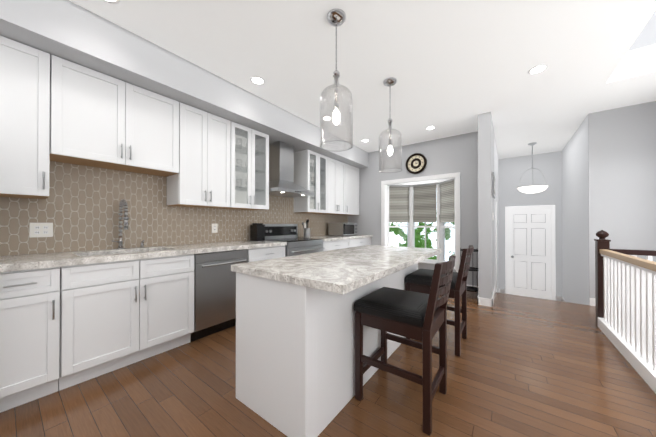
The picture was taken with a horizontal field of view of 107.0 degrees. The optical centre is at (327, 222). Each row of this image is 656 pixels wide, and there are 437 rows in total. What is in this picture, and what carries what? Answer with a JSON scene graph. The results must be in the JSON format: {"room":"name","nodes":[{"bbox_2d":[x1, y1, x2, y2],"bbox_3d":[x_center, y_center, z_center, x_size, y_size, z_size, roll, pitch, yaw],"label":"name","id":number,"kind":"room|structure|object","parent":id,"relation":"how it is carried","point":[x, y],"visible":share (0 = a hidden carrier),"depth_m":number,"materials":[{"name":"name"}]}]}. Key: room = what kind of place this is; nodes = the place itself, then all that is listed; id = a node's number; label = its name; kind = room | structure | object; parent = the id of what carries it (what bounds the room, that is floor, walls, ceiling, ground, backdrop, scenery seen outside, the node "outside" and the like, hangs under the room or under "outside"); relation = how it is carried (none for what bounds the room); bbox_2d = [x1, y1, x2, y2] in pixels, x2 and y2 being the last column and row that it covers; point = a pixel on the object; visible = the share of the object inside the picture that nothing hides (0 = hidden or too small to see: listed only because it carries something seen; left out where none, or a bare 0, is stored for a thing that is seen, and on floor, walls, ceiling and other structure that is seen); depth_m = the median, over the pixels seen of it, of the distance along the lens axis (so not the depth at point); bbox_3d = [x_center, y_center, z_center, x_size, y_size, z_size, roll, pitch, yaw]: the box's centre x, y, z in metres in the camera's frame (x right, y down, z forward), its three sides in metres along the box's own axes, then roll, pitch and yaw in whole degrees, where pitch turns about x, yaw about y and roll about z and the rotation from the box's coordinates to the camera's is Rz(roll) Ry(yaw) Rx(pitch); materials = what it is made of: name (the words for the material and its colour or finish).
{"room":"kitchen","nodes":[
{"label":"kitchen","id":0,"kind":"room"},
{"bbox_2d":[0,291,655,436],"bbox_3d":[-0.064,1.249,1.063,5.070,0.120,9.400,0,0,37],"label":"floor","id":1,"kind":"structure","parent":0,"point":[522,366],"depth_m":1.69,"materials":[{"name":"brown wood"}]},
{"bbox_2d":[0,267,59,412],"bbox_3d":[-2.179,0.747,1.707,0.664,0.890,0.342,0,0,37],"label":"base cabinet","id":2,"kind":"object","parent":1,"relation":"on","point":[29,335],"visible":1,"depth_m":1.57,"materials":[{"name":"white wood"}]},
{"bbox_2d":[58,254,193,390],"bbox_3d":[-1.810,0.749,2.202,0.664,0.890,0.887,0,0,37],"label":"base cabinet","id":3,"kind":"object","parent":1,"relation":"on","point":[116,315],"visible":0.85,"depth_m":1.94,"materials":[{"name":"white wood"}]},
{"bbox_2d":[0,235,371,272],"bbox_3d":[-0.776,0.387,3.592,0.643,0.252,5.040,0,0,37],"label":"countertop","id":4,"kind":"structure","parent":3,"relation":"on","point":[28,262],"depth_m":2.10,"materials":[{"name":"stone"}]},
{"bbox_2d":[111,199,143,248],"bbox_3d":[-1.919,0.014,2.357,0.226,0.480,0.256,0,0,37],"label":"sink faucet","id":5,"kind":"object","parent":4,"relation":"on","point":[125,226],"visible":1,"depth_m":2.34,"materials":[{"name":"silver metal"}]},
{"bbox_2d":[250,223,264,240],"bbox_3d":[-1.022,0.132,3.520,0.160,0.255,0.140,0,0,37],"label":"toaster","id":6,"kind":"object","parent":4,"relation":"on","point":[257,231],"visible":1,"depth_m":3.46,"materials":[{"name":"black plastic"}]},
{"bbox_2d":[302,219,309,237],"bbox_3d":[-0.378,0.100,4.349,0.118,0.329,0.182,0,0,26],"label":"utensil crock","id":7,"kind":"object","parent":4,"relation":"on","point":[306,232],"visible":1,"depth_m":4.30,"materials":[{"name":"silver metal"}]},
{"bbox_2d":[328,223,357,235],"bbox_3d":[0.346,0.133,5.144,0.408,0.270,0.580,0,0,37],"label":"toaster oven","id":8,"kind":"object","parent":4,"relation":"on","point":[342,229],"visible":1,"depth_m":4.96,"materials":[{"name":"silver metal"}]},
{"bbox_2d":[190,249,247,341],"bbox_3d":[-1.357,0.754,2.800,0.673,0.886,0.607,0,0,37],"label":"dishwasher","id":9,"kind":"object","parent":1,"relation":"on","point":[214,293],"visible":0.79,"depth_m":2.55,"materials":[{"name":"silver metal"}]},
{"bbox_2d":[247,245,284,261],"bbox_3d":[-0.999,0.755,3.287,0.664,0.890,0.597,0,0,37],"label":"base cabinet","id":10,"kind":"object","parent":1,"relation":"on","point":[260,254],"visible":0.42,"depth_m":3.09,"materials":[{"name":"white wood"}]},
{"bbox_2d":[263,224,324,256],"bbox_3d":[-0.546,0.610,3.823,0.717,1.185,0.792,0,0,37],"label":"range","id":11,"kind":"object","parent":1,"relation":"on","point":[288,234],"visible":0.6,"depth_m":3.79,"materials":[{"name":"silver metal"}]},
{"bbox_2d":[236,265,417,436],"bbox_3d":[0.193,0.764,2.262,0.699,0.860,1.972,0,0,37],"label":"kitchen island","id":12,"kind":"object","parent":1,"relation":"on","point":[295,345],"depth_m":1.44,"materials":[{"name":"painted wood"},{"name":"granite"}]},
{"bbox_2d":[231,245,441,292],"bbox_3d":[0.306,0.311,2.184,0.915,0.042,2.010,0,0,37],"label":"island countertop","id":13,"kind":"structure","parent":12,"relation":"on","point":[338,270],"depth_m":1.61,"materials":[{"name":"beige stone"}]},
{"bbox_2d":[323,239,349,250],"bbox_3d":[-0.077,0.761,4.521,0.664,0.890,0.877,0,0,37],"label":"base cabinet","id":14,"kind":"object","parent":1,"relation":"on","point":[334,245],"visible":0.17,"depth_m":4.33,"materials":[{"name":"white wood"}]},
{"bbox_2d":[349,237,370,246],"bbox_3d":[0.460,0.764,5.240,0.664,0.890,0.913,0,0,37],"label":"base cabinet","id":15,"kind":"object","parent":1,"relation":"on","point":[359,242],"visible":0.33,"depth_m":5.03,"materials":[{"name":"white wood"}]},
{"bbox_2d":[354,255,455,435],"bbox_3d":[0.541,0.709,1.656,0.579,0.965,0.462,0,0,37],"label":"stool","id":16,"kind":"object","parent":1,"relation":"on","point":[418,316],"visible":1,"depth_m":1.53,"materials":[{"name":"black wood"}]},
{"bbox_2d":[405,245,473,356],"bbox_3d":[1.146,0.713,2.465,0.579,0.965,0.462,0,0,37],"label":"stool","id":17,"kind":"object","parent":1,"relation":"on","point":[419,280],"visible":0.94,"depth_m":2.33,"materials":[{"name":"black wood"}]},
{"bbox_2d":[460,248,477,294],"bbox_3d":[2.359,0.813,4.024,0.300,0.780,0.300,0,0,37],"label":"plant stand","id":18,"kind":"object","parent":1,"relation":"on","point":[472,289],"visible":0.44,"depth_m":4.06,"materials":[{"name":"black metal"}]},
{"bbox_2d":[594,230,655,392],"bbox_3d":[0.948,0.628,-0.179,0.108,1.107,7.573,0,0,37],"label":"stair railing","id":19,"kind":"object","parent":1,"relation":"on","point":[625,293],"visible":1,"depth_m":2.02,"materials":[{"name":"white wood"}]},
{"bbox_2d":[69,0,655,158],"bbox_3d":[0.580,-2.908,1.845,5.190,2.600,11.390,0,0,37],"label":"ceiling","id":20,"kind":"structure","parent":0,"point":[454,67],"depth_m":2.37,"materials":[{"name":"white paint"}]},
{"bbox_2d":[103,0,119,3],"bbox_3d":[-1.565,-1.606,1.699,0.164,0.004,0.164,0,0,37],"label":"recessed light","id":21,"kind":"object","parent":20,"relation":"in","point":[113,1],"visible":1,"depth_m":1.76,"materials":[{"name":"white paint"}]},
{"bbox_2d":[0,0,367,168],"bbox_3d":[-1.672,-1.439,2.490,0.560,0.330,7.900,0,0,37],"label":"soffit beam","id":22,"kind":"structure","parent":20,"relation":"attached to","point":[68,30],"depth_m":2.15,"materials":[{"name":"grey paint"}]},
{"bbox_2d":[250,76,264,84],"bbox_3d":[-0.793,-1.601,2.733,0.164,0.004,0.164,0,0,37],"label":"recessed light","id":23,"kind":"object","parent":20,"relation":"in","point":[256,80],"visible":1,"depth_m":2.72,"materials":[{"name":"white paint"}]},
{"bbox_2d":[320,9,352,151],"bbox_3d":[0.065,-1.099,1.890,0.258,1.014,0.258,0,0,37],"label":"pendant light","id":24,"kind":"object","parent":20,"relation":"hanging from","point":[336,18],"visible":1,"depth_m":1.87,"materials":[{"name":"clear glass"}]},
{"bbox_2d":[379,77,401,172],"bbox_3d":[0.702,-1.095,2.743,0.258,1.014,0.258,0,0,37],"label":"pendant light","id":25,"kind":"object","parent":20,"relation":"hanging from","point":[389,82],"visible":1,"depth_m":2.73,"materials":[{"name":"clear glass"}]},
{"bbox_2d":[425,126,435,129],"bbox_3d":[1.721,-1.594,4.076,0.164,0.004,0.164,0,0,37],"label":"recessed light","id":26,"kind":"object","parent":20,"relation":"in","point":[430,128],"visible":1,"depth_m":4.05,"materials":[{"name":"white paint"}]},
{"bbox_2d":[517,142,547,192],"bbox_3d":[4.090,-1.092,4.855,0.478,0.999,0.490,0,0,37],"label":"pendant light","id":27,"kind":"object","parent":20,"relation":"hanging from","point":[532,188],"visible":1,"depth_m":4.77,"materials":[{"name":"white glass"}]},
{"bbox_2d":[528,64,547,73],"bbox_3d":[2.194,-1.602,2.537,0.164,0.004,0.164,0,0,37],"label":"recessed light","id":28,"kind":"object","parent":20,"relation":"in","point":[538,69],"visible":1,"depth_m":2.53,"materials":[{"name":"white paint"}]},
{"bbox_2d":[348,131,477,285],"bbox_3d":[1.601,-0.192,5.045,2.740,2.800,0.120,0,0,37],"label":"wall","id":29,"kind":"structure","parent":0,"point":[453,154],"depth_m":4.61,"materials":[{"name":"grey paint"}]},
{"bbox_2d":[406,153,426,173],"bbox_3d":[1.750,-1.183,4.831,0.410,0.410,0.045,0,0,37],"label":"wall clock","id":30,"kind":"object","parent":29,"relation":"attached to","point":[416,163],"visible":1,"depth_m":4.83,"materials":[{"name":"brown metal"}]},
{"bbox_2d":[387,179,455,271],"bbox_3d":[2.000,0.034,5.131,1.571,2.350,0.543,0,0,37],"label":"wall","id":31,"kind":"structure","parent":0,"point":[426,265],"depth_m":5.20,"materials":[{"name":"grey paint"}]},
{"bbox_2d":[381,172,459,271],"bbox_3d":[1.965,0.009,5.085,1.557,1.840,0.658,0,0,37],"label":"bay window","id":32,"kind":"structure","parent":31,"relation":"in","point":[410,206],"depth_m":5.21,"materials":[{"name":"white paint"}]},
{"bbox_2d":[478,112,498,298],"bbox_3d":[3.271,0.122,4.856,0.160,3.430,3.320,0,0,37],"label":"wall","id":33,"kind":"structure","parent":0,"point":[488,162],"depth_m":3.55,"materials":[{"name":"grey paint"}]},
{"bbox_2d":[477,296,481,304],"bbox_3d":[2.428,1.148,3.868,0.014,0.110,0.764,0,0,37],"label":"baseboard","id":34,"kind":"structure","parent":33,"relation":"attached to","point":[478,298],"depth_m":3.56,"materials":[{"name":"white paint"}]},
{"bbox_2d":[492,172,494,198],"bbox_3d":[2.571,-0.573,3.760,0.028,0.350,0.500,0,0,37],"label":"picture frame","id":35,"kind":"object","parent":33,"relation":"attached to","point":[493,185],"visible":1,"depth_m":3.56,"materials":[{"name":"silver metal"}]},
{"bbox_2d":[495,202,496,291],"bbox_3d":[3.178,0.616,4.580,0.018,2.020,0.070,0,0,37],"label":"trim","id":36,"kind":"structure","parent":33,"relation":"attached to","point":[496,240],"depth_m":4.55,"materials":[{"name":"white paint"}]},
{"bbox_2d":[491,286,501,306],"bbox_3d":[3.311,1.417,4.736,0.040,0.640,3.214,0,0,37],"label":"baseboard","id":37,"kind":"structure","parent":33,"relation":"attached to","point":[500,290],"depth_m":3.87,"materials":[{"name":"white paint"}]},
{"bbox_2d":[499,151,561,296],"bbox_3d":[4.750,0.127,5.749,1.140,3.430,0.120,0,0,37],"label":"wall","id":38,"kind":"structure","parent":0,"point":[512,170],"depth_m":5.66,"materials":[{"name":"grey paint"}]},
{"bbox_2d":[505,205,555,300],"bbox_3d":[4.693,0.670,5.654,0.900,2.138,0.089,0,0,37],"label":"entry door","id":39,"kind":"structure","parent":38,"relation":"in","point":[530,268],"depth_m":5.67,"materials":[{"name":"white paint"}]},
{"bbox_2d":[562,101,655,304],"bbox_3d":[4.891,0.119,4.226,0.910,3.430,2.390,0,0,37],"label":"wall","id":40,"kind":"structure","parent":0,"point":[609,172],"depth_m":3.44,"materials":[{"name":"grey paint"}]},
{"bbox_2d":[590,298,594,305],"bbox_3d":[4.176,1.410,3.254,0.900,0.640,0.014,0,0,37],"label":"baseboard","id":41,"kind":"structure","parent":40,"relation":"attached to","point":[592,300],"depth_m":3.51,"materials":[{"name":"white paint"}]},
{"bbox_3d":[-2.184,-0.145,2.367,0.120,2.920,8.940,0,0,37],"label":"wall","id":42,"kind":"structure","parent":0,"visible":0},
{"bbox_2d":[0,36,49,198],"bbox_3d":[-2.299,-0.736,1.785,0.371,1.076,0.312,0,0,37],"label":"upper cabinet","id":43,"kind":"object","parent":42,"relation":"attached to","point":[24,120],"visible":1,"depth_m":1.73,"materials":[{"name":"white wood"}]},
{"bbox_2d":[50,55,178,176],"bbox_3d":[-1.939,-0.896,2.269,0.371,0.751,0.887,0,0,37],"label":"upper cabinet","id":44,"kind":"object","parent":42,"relation":"attached to","point":[99,120],"visible":0.94,"depth_m":2.10,"materials":[{"name":"white wood"}]},
{"bbox_2d":[0,161,347,255],"bbox_3d":[-1.039,-0.503,3.794,0.008,1.529,5.044,0,0,37],"label":"backsplash","id":45,"kind":"structure","parent":42,"relation":"attached to","point":[78,207],"depth_m":2.38,"materials":[{"name":"tile"}]},
{"bbox_2d":[29,223,52,237],"bbox_3d":[-2.365,0.058,2.002,0.008,0.120,0.125,0,0,37],"label":"electrical outlet","id":46,"kind":"object","parent":45,"relation":"attached to","point":[40,229],"visible":1,"depth_m":2.00,"materials":[{"name":"white plastic"}]},
{"bbox_2d":[212,224,217,232],"bbox_3d":[-1.485,0.069,3.179,0.008,0.120,0.075,0,0,37],"label":"electrical outlet","id":47,"kind":"object","parent":45,"relation":"attached to","point":[214,228],"visible":1,"depth_m":3.18,"materials":[{"name":"white plastic"}]},
{"bbox_2d":[167,102,230,207],"bbox_3d":[-1.497,-0.731,2.859,0.371,1.076,0.582,0,0,37],"label":"upper cabinet","id":48,"kind":"object","parent":42,"relation":"attached to","point":[201,179],"visible":0.98,"depth_m":2.73,"materials":[{"name":"white wood"}]},
{"bbox_2d":[218,121,268,209],"bbox_3d":[-1.143,-0.728,3.334,0.371,1.076,0.598,0,0,37],"label":"upper cabinet","id":49,"kind":"object","parent":42,"relation":"attached to","point":[249,168],"visible":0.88,"depth_m":3.36,"materials":[{"name":"white wood"}]},
{"bbox_2d":[269,141,313,197],"bbox_3d":[-0.662,-0.857,3.868,0.502,0.813,0.780,0,0,37],"label":"range hood","id":50,"kind":"object","parent":42,"relation":"attached to","point":[281,169],"visible":0.92,"depth_m":3.82,"materials":[{"name":"silver metal"}]},
{"bbox_2d":[294,149,327,213],"bbox_3d":[-0.296,-0.723,4.467,0.371,1.076,0.574,0,0,37],"label":"upper cabinet","id":51,"kind":"object","parent":42,"relation":"attached to","point":[310,170],"visible":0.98,"depth_m":4.34,"materials":[{"name":"white wood"}]},
{"bbox_2d":[319,157,344,214],"bbox_3d":[0.060,-0.720,4.944,0.371,1.076,0.609,0,0,37],"label":"upper cabinet","id":52,"kind":"object","parent":42,"relation":"attached to","point":[336,186],"visible":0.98,"depth_m":4.84,"materials":[{"name":"white wood"}]},
{"bbox_2d":[336,163,358,214],"bbox_3d":[0.425,-0.718,5.433,0.371,1.076,0.606,0,0,37],"label":"upper cabinet","id":53,"kind":"object","parent":42,"relation":"attached to","point":[351,190],"visible":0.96,"depth_m":5.32,"materials":[{"name":"white wood"}]},
{"label":"outside","id":54,"kind":"structure","parent":0,"visible":0},
{"bbox_2d":[389,188,454,260],"bbox_3d":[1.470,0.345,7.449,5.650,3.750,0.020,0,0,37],"label":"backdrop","id":55,"kind":"structure","parent":54,"point":[432,239],"depth_m":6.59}
]}

